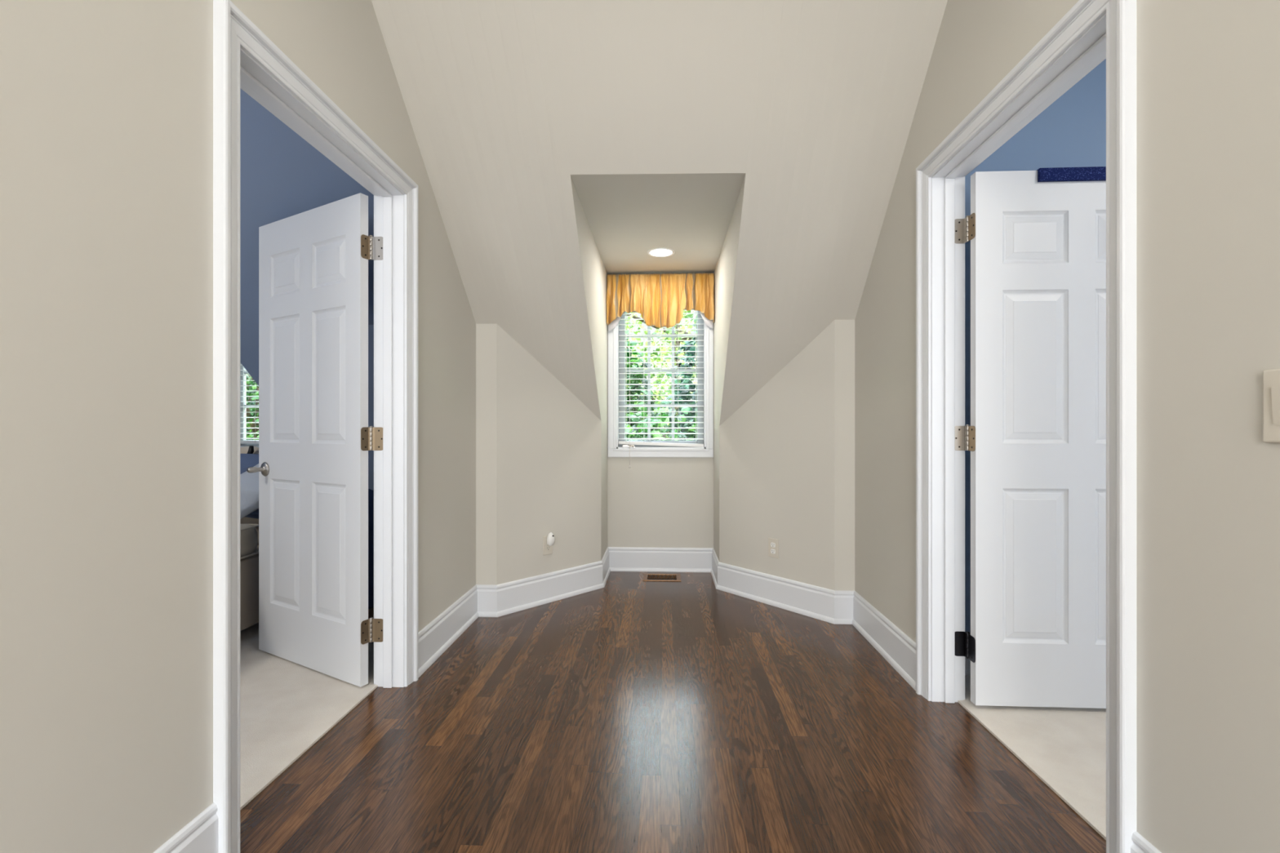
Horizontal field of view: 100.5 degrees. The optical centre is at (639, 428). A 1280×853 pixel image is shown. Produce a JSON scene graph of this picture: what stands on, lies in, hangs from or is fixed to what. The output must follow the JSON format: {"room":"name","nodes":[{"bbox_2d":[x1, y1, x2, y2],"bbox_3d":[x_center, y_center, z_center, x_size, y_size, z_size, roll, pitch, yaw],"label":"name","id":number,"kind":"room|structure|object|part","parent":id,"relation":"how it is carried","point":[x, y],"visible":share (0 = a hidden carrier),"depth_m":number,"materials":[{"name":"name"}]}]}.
{"room":"upstairs hallway","nodes":[
{"label":"upstairs hallway","id":0,"kind":"room"},
{"bbox_2d":[0,0,475,852],"bbox_3d":[-1.141,-0.320,0.112,0.120,2.800,6.120,0,0,3],"label":"wall","id":1,"kind":"structure","parent":0,"point":[106,106],"depth_m":1.07,"materials":[{"name":"grey paint"}]},
{"bbox_2d":[153,802,218,852],"bbox_3d":[-1.110,0.991,-0.784,0.024,0.178,4.132,0,0,3],"label":"baseboard","id":2,"kind":"structure","parent":1,"relation":"attached to","point":[201,834],"depth_m":1.23,"materials":[{"name":"white paint"}]},
{"bbox_2d":[213,0,417,852],"bbox_3d":[-1.206,0.018,2.045,0.675,2.125,1.538,0,0,-29],"label":"door","id":3,"kind":"structure","parent":1,"relation":"in","point":[316,438],"depth_m":2.22,"materials":[{"name":"white paint"}]},
{"bbox_3d":[-1.771,0.195,2.544,0.068,0.068,0.189,0,0,29],"label":"knob","id":4,"kind":"part","parent":3,"relation":"part of","materials":[{"name":"silver metal"}]},
{"bbox_3d":[-1.139,0.018,1.792,0.030,2.125,1.011,0,0,3],"label":"casing","id":5,"kind":"part","parent":3,"relation":"part of","materials":[{"name":"white paint"}]},
{"bbox_2d":[240,88,373,385],"bbox_3d":[-3.067,-0.921,0.851,3.795,1.679,6.820,0,0,3],"label":"wall","id":6,"kind":"structure","parent":0,"point":[282,175],"depth_m":2.51,"materials":[{"name":"blue paint"}]},
{"bbox_2d":[368,324,373,490],"bbox_3d":[-2.946,0.214,3.489,3.795,1.731,0.660,0,0,3],"label":"wall","id":7,"kind":"structure","parent":0,"point":[371,327],"depth_m":3.10,"materials":[{"name":"blue paint"}]},
{"bbox_2d":[475,324,600,584],"bbox_3d":[-0.606,0.214,3.351,0.886,1.731,0.156,0,0,-41],"label":"wall","id":8,"kind":"structure","parent":0,"point":[538,446],"depth_m":3.21,"materials":[{"name":"grey paint"}]},
{"bbox_2d":[542,536,552,555],"bbox_3d":[-0.572,0.728,3.305,0.072,0.117,0.009,0,0,-45],"label":"wall outlet","id":9,"kind":"object","parent":8,"relation":"attached to","point":[547,549],"visible":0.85,"depth_m":3.29,"materials":[{"name":"beige plastic"}]},
{"bbox_2d":[546,532,555,546],"bbox_3d":[-0.551,0.688,3.293,0.054,0.084,0.037,0,0,-45],"label":"night light","id":10,"kind":"object","parent":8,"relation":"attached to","point":[550,537],"visible":1,"depth_m":3.28,"materials":[{"name":"white plastic"}]},
{"bbox_2d":[570,176,607,560],"bbox_3d":[-0.330,-0.080,3.287,0.100,2.320,1.703,0,0,3],"label":"wall","id":11,"kind":"structure","parent":0,"point":[594,273],"depth_m":3.49,"materials":[{"name":"grey paint"}]},
{"bbox_2d":[371,0,947,426],"bbox_3d":[0.011,-0.907,0.560,2.340,1.785,7.120,0,0,3],"label":"ceiling","id":12,"kind":"structure","parent":0,"point":[657,113],"depth_m":2.33,"materials":[{"name":"grey paint"}]},
{"bbox_2d":[647,247,675,257],"bbox_3d":[0.139,-1.158,3.510,0.182,0.004,0.182,0,0,3],"label":"recessed light","id":13,"kind":"object","parent":12,"relation":"in","point":[660,251],"visible":1,"depth_m":3.51,"materials":[{"name":"white plastic"}]},
{"bbox_2d":[607,324,713,547],"bbox_3d":[0.157,-0.065,4.077,0.800,2.290,0.120,0,0,3],"label":"wall","id":14,"kind":"structure","parent":0,"point":[656,502],"depth_m":4.02,"materials":[{"name":"grey paint"}]},
{"bbox_2d":[608,311,713,457],"bbox_3d":[0.156,-0.442,4.050,0.794,1.324,0.134,0,0,3],"label":"window","id":15,"kind":"structure","parent":14,"relation":"in","point":[615,449],"depth_m":4.03,"materials":[{"name":"white paint"}]},
{"bbox_2d":[606,272,715,331],"bbox_3d":[0.150,-0.936,3.925,0.796,0.422,0.124,0,0,3],"label":"window valance","id":16,"kind":"object","parent":15,"relation":"attached to","point":[661,300],"visible":1,"depth_m":3.91,"materials":[{"name":"gold fabric"}]},
{"bbox_2d":[617,310,703,468],"bbox_3d":[0.159,-0.360,4.031,0.647,1.329,0.084,0,0,3],"label":"window blind","id":17,"kind":"object","parent":15,"relation":"attached to","point":[624,442],"visible":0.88,"depth_m":4.03,"materials":[{"name":"white plastic"}]},
{"bbox_3d":[-0.078,-0.341,4.015,0.013,1.289,0.031,0,0,3],"label":"pull cord","id":18,"kind":"part","parent":17,"relation":"part of","materials":[{"name":"white fabric"}]},
{"bbox_3d":[0.160,-0.440,4.047,0.533,1.110,0.051,0,0,3],"label":"ladder cord","id":19,"kind":"part","parent":17,"relation":"part of","materials":[{"name":"white fabric"}]},
{"bbox_3d":[0.160,0.122,4.047,0.647,0.046,0.048,0,0,3],"label":"rail","id":20,"kind":"part","parent":17,"relation":"part of","materials":[{"name":"white plastic"}]},
{"bbox_2d":[240,571,1106,852],"bbox_3d":[-0.175,1.136,0.559,9.600,0.128,7.100,0,0,3],"label":"floor","id":21,"kind":"structure","parent":0,"point":[630,714],"depth_m":1.79,"materials":[{"name":"brown wood"}]},
{"bbox_2d":[240,516,258,631],"bbox_3d":[-2.432,0.646,2.141,0.906,0.852,1.955,0,0,3],"label":"sofa","id":22,"kind":"object","parent":21,"relation":"on","point":[249,526],"visible":0.09,"depth_m":2.67,"materials":[{"name":"beige fabric"}]},
{"bbox_2d":[240,524,257,557],"bbox_3d":[-2.289,0.572,2.425,0.645,0.167,0.695,0,0,3],"label":"seat cushion","id":23,"kind":"object","parent":22,"relation":"on","point":[248,533],"depth_m":2.67,"materials":[{"name":"beige fabric"}]},
{"bbox_2d":[240,463,258,519],"bbox_3d":[-1.956,0.290,2.757,0.468,0.390,0.142,0,0,7],"label":"throw pillow","id":24,"kind":"object","parent":22,"relation":"on","point":[249,482],"visible":0.19,"depth_m":2.70,"materials":[{"name":"grey fabric"}]},
{"bbox_2d":[240,453,258,519],"bbox_3d":[-2.180,0.305,2.878,0.542,0.394,0.112,0,0,6],"label":"throw pillow","id":25,"kind":"object","parent":22,"relation":"on","point":[246,460],"visible":0.07,"depth_m":2.84,"materials":[{"name":"blue fabric"}]},
{"bbox_2d":[240,445,258,453],"bbox_3d":[-2.227,0.232,3.021,0.255,0.295,0.149,0,0,3],"label":"plush toy","id":26,"kind":"object","parent":22,"relation":"on","point":[251,449],"visible":0.06,"depth_m":2.99,"materials":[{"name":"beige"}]},
{"bbox_3d":[-2.378,0.517,3.037,0.770,0.275,0.160,0,0,3],"label":"armrest","id":27,"kind":"part","parent":22,"relation":"part of","materials":[{"name":"beige fabric"}]},
{"bbox_2d":[643,573,680,581],"bbox_3d":[0.159,1.077,3.840,0.270,0.005,0.183,0,0,3],"label":"floor vent","id":28,"kind":"object","parent":21,"relation":"in","point":[646,577],"visible":1,"depth_m":3.83,"materials":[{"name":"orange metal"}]},
{"bbox_2d":[647,574,676,579],"bbox_3d":[0.159,1.077,3.840,0.216,0.004,0.127,0,0,3],"label":"grille","id":29,"kind":"object","parent":28,"relation":"attached to","point":[649,576],"depth_m":3.84,"materials":[{"name":"orange metal"}]},
{"bbox_2d":[713,173,746,560],"bbox_3d":[0.570,-0.080,3.257,0.100,2.320,1.681,0,0,3],"label":"wall","id":30,"kind":"structure","parent":0,"point":[725,269],"depth_m":3.52,"materials":[{"name":"grey paint"}]},
{"bbox_2d":[719,320,854,591],"bbox_3d":[0.868,0.214,3.276,0.148,1.732,0.921,0,0,-45],"label":"wall","id":31,"kind":"structure","parent":0,"point":[787,454],"depth_m":3.13,"materials":[{"name":"grey paint"}]},
{"bbox_2d":[417,546,915,690],"bbox_3d":[0.128,0.991,3.120,2.140,0.178,1.795,0,0,3],"label":"baseboard","id":32,"kind":"structure","parent":31,"relation":"attached to","point":[897,648],"depth_m":3.11,"materials":[{"name":"white paint"}]},
{"bbox_2d":[768,537,778,558],"bbox_3d":[0.815,0.734,3.252,0.009,0.117,0.072,0,0,-41],"label":"wall outlet","id":33,"kind":"object","parent":31,"relation":"attached to","point":[773,544],"visible":1,"depth_m":3.25,"materials":[{"name":"beige plastic"}]},
{"bbox_2d":[770,548,775,554],"bbox_3d":[0.814,0.753,3.250,0.004,0.027,0.033,0,0,-41],"label":"receptacle","id":34,"kind":"object","parent":33,"relation":"attached to","point":[772,550],"depth_m":3.25,"materials":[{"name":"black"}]},
{"bbox_2d":[770,542,775,547],"bbox_3d":[0.814,0.715,3.250,0.004,0.027,0.033,0,0,-41],"label":"receptacle","id":35,"kind":"object","parent":33,"relation":"attached to","point":[772,544],"depth_m":3.25,"materials":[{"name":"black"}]},
{"bbox_2d":[964,58,1106,635],"bbox_3d":[2.996,-0.340,2.295,3.425,2.840,0.100,0,0,3],"label":"wall","id":36,"kind":"structure","parent":0,"point":[1071,131],"depth_m":2.30,"materials":[{"name":"blue paint"}]},
{"bbox_2d":[964,657,970,675],"bbox_3d":[2.943,1.030,2.241,3.325,0.100,0.013,0,0,3],"label":"baseboard","id":37,"kind":"structure","parent":36,"relation":"attached to","point":[967,662],"depth_m":2.31,"materials":[{"name":"white paint"}]},
{"bbox_2d":[854,0,1279,852],"bbox_3d":[1.116,-0.320,-0.001,0.120,2.800,6.100,0,0,3],"label":"wall","id":38,"kind":"structure","parent":0,"point":[1208,71],"depth_m":1.07,"materials":[{"name":"grey paint"}]},
{"bbox_2d":[915,0,1136,852],"bbox_3d":[1.572,0.009,1.662,0.938,2.143,0.986,0,0,3],"label":"door","id":39,"kind":"structure","parent":38,"relation":"in","point":[1051,437],"depth_m":2.01,"materials":[{"name":"white paint"}]},
{"bbox_3d":[1.268,0.009,1.676,0.030,2.143,0.986,0,0,3],"label":"casing","id":40,"kind":"part","parent":39,"relation":"part of","materials":[{"name":"white paint"}]},
{"bbox_2d":[1036,166,1106,182],"bbox_3d":[1.774,-0.954,2.013,0.540,0.048,0.052,0,0,3],"label":"hanger","id":41,"kind":"object","parent":39,"relation":"hanging from","point":[1087,173],"visible":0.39,"depth_m":1.99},
{"bbox_2d":[1130,831,1161,852],"bbox_3d":[1.004,0.991,-0.877,0.024,0.178,4.139,0,0,3],"label":"baseboard","id":42,"kind":"structure","parent":38,"relation":"attached to","point":[1140,845],"depth_m":1.17,"materials":[{"name":"white paint"}]},
{"bbox_2d":[1262,368,1279,443],"bbox_3d":[1.091,-0.038,0.876,0.012,0.127,0.116,0,0,3],"label":"light switch","id":43,"kind":"object","parent":38,"relation":"attached to","point":[1271,378],"visible":1,"depth_m":0.92,"materials":[{"name":"beige plastic"}]},
{"bbox_3d":[-2.879,-0.065,4.216,0.803,2.290,0.120,0,0,3],"label":"wall","id":44,"kind":"structure","parent":0,"visible":0},
{"bbox_2d":[240,362,258,447],"bbox_3d":[-2.879,-0.442,4.196,0.797,1.324,0.121,0,0,3],"label":"window","id":45,"kind":"structure","parent":44,"relation":"in","point":[246,372],"depth_m":4.24,"materials":[{"name":"white paint"}]},
{"bbox_2d":[240,364,258,444],"bbox_3d":[-2.884,-0.451,4.186,0.647,1.148,0.052,0,0,3],"label":"window blind","id":46,"kind":"object","parent":45,"relation":"attached to","point":[243,442],"visible":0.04,"depth_m":4.17,"materials":[{"name":"white plastic"}]},
{"bbox_3d":[-2.884,0.111,4.186,0.647,0.024,0.048,0,0,3],"label":"rail","id":47,"kind":"part","parent":46,"relation":"part of","materials":[{"name":"white plastic"}]},
{"label":"outside","id":48,"kind":"structure","parent":0,"visible":0},
{"bbox_3d":[2.161,4.230,47.151,120.000,0.300,85.600,0,0,3],"label":"ground","id":49,"kind":"structure","parent":48,"visible":0},
{"bbox_2d":[246,373,255,438],"bbox_3d":[-9.051,0.339,12.260,5.385,7.489,3.354,0,0,3],"label":"tree","id":50,"kind":"object","parent":49,"relation":"on","point":[247,430],"visible":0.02,"depth_m":11.95,"materials":[{"name":"green plant"}]},
{"bbox_2d":[246,370,258,439],"bbox_3d":[-6.211,1.199,8.693,3.196,5.770,2.107,0,0,3],"label":"tree","id":51,"kind":"object","parent":49,"relation":"on","point":[255,413],"visible":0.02,"depth_m":8.49,"materials":[{"name":"green plant"}]},
{"bbox_2d":[625,330,662,439],"bbox_3d":[-0.761,1.183,8.410,2.409,5.804,2.207,0,0,3],"label":"tree","id":52,"kind":"object","parent":49,"relation":"on","point":[634,384],"visible":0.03,"depth_m":8.24,"materials":[{"name":"green plant"}]},
{"bbox_2d":[625,310,697,439],"bbox_3d":[0.836,0.006,12.444,6.578,8.154,3.106,0,0,3],"label":"tree","id":53,"kind":"object","parent":49,"relation":"on","point":[667,363],"visible":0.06,"depth_m":12.14,"materials":[{"name":"green plant"}]},
{"bbox_2d":[625,407,697,440],"bbox_3d":[0.221,1.902,6.306,2.005,4.368,1.572,0,0,3],"label":"tree","id":54,"kind":"object","parent":49,"relation":"on","point":[683,409],"visible":0.03,"depth_m":6.14,"materials":[{"name":"green plant"}]},
{"bbox_2d":[659,317,697,440],"bbox_3d":[1.507,0.957,8.720,2.393,6.255,2.191,0,0,3],"label":"tree","id":55,"kind":"object","parent":49,"relation":"on","point":[686,380],"visible":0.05,"depth_m":8.60,"materials":[{"name":"green plant"}]}
]}

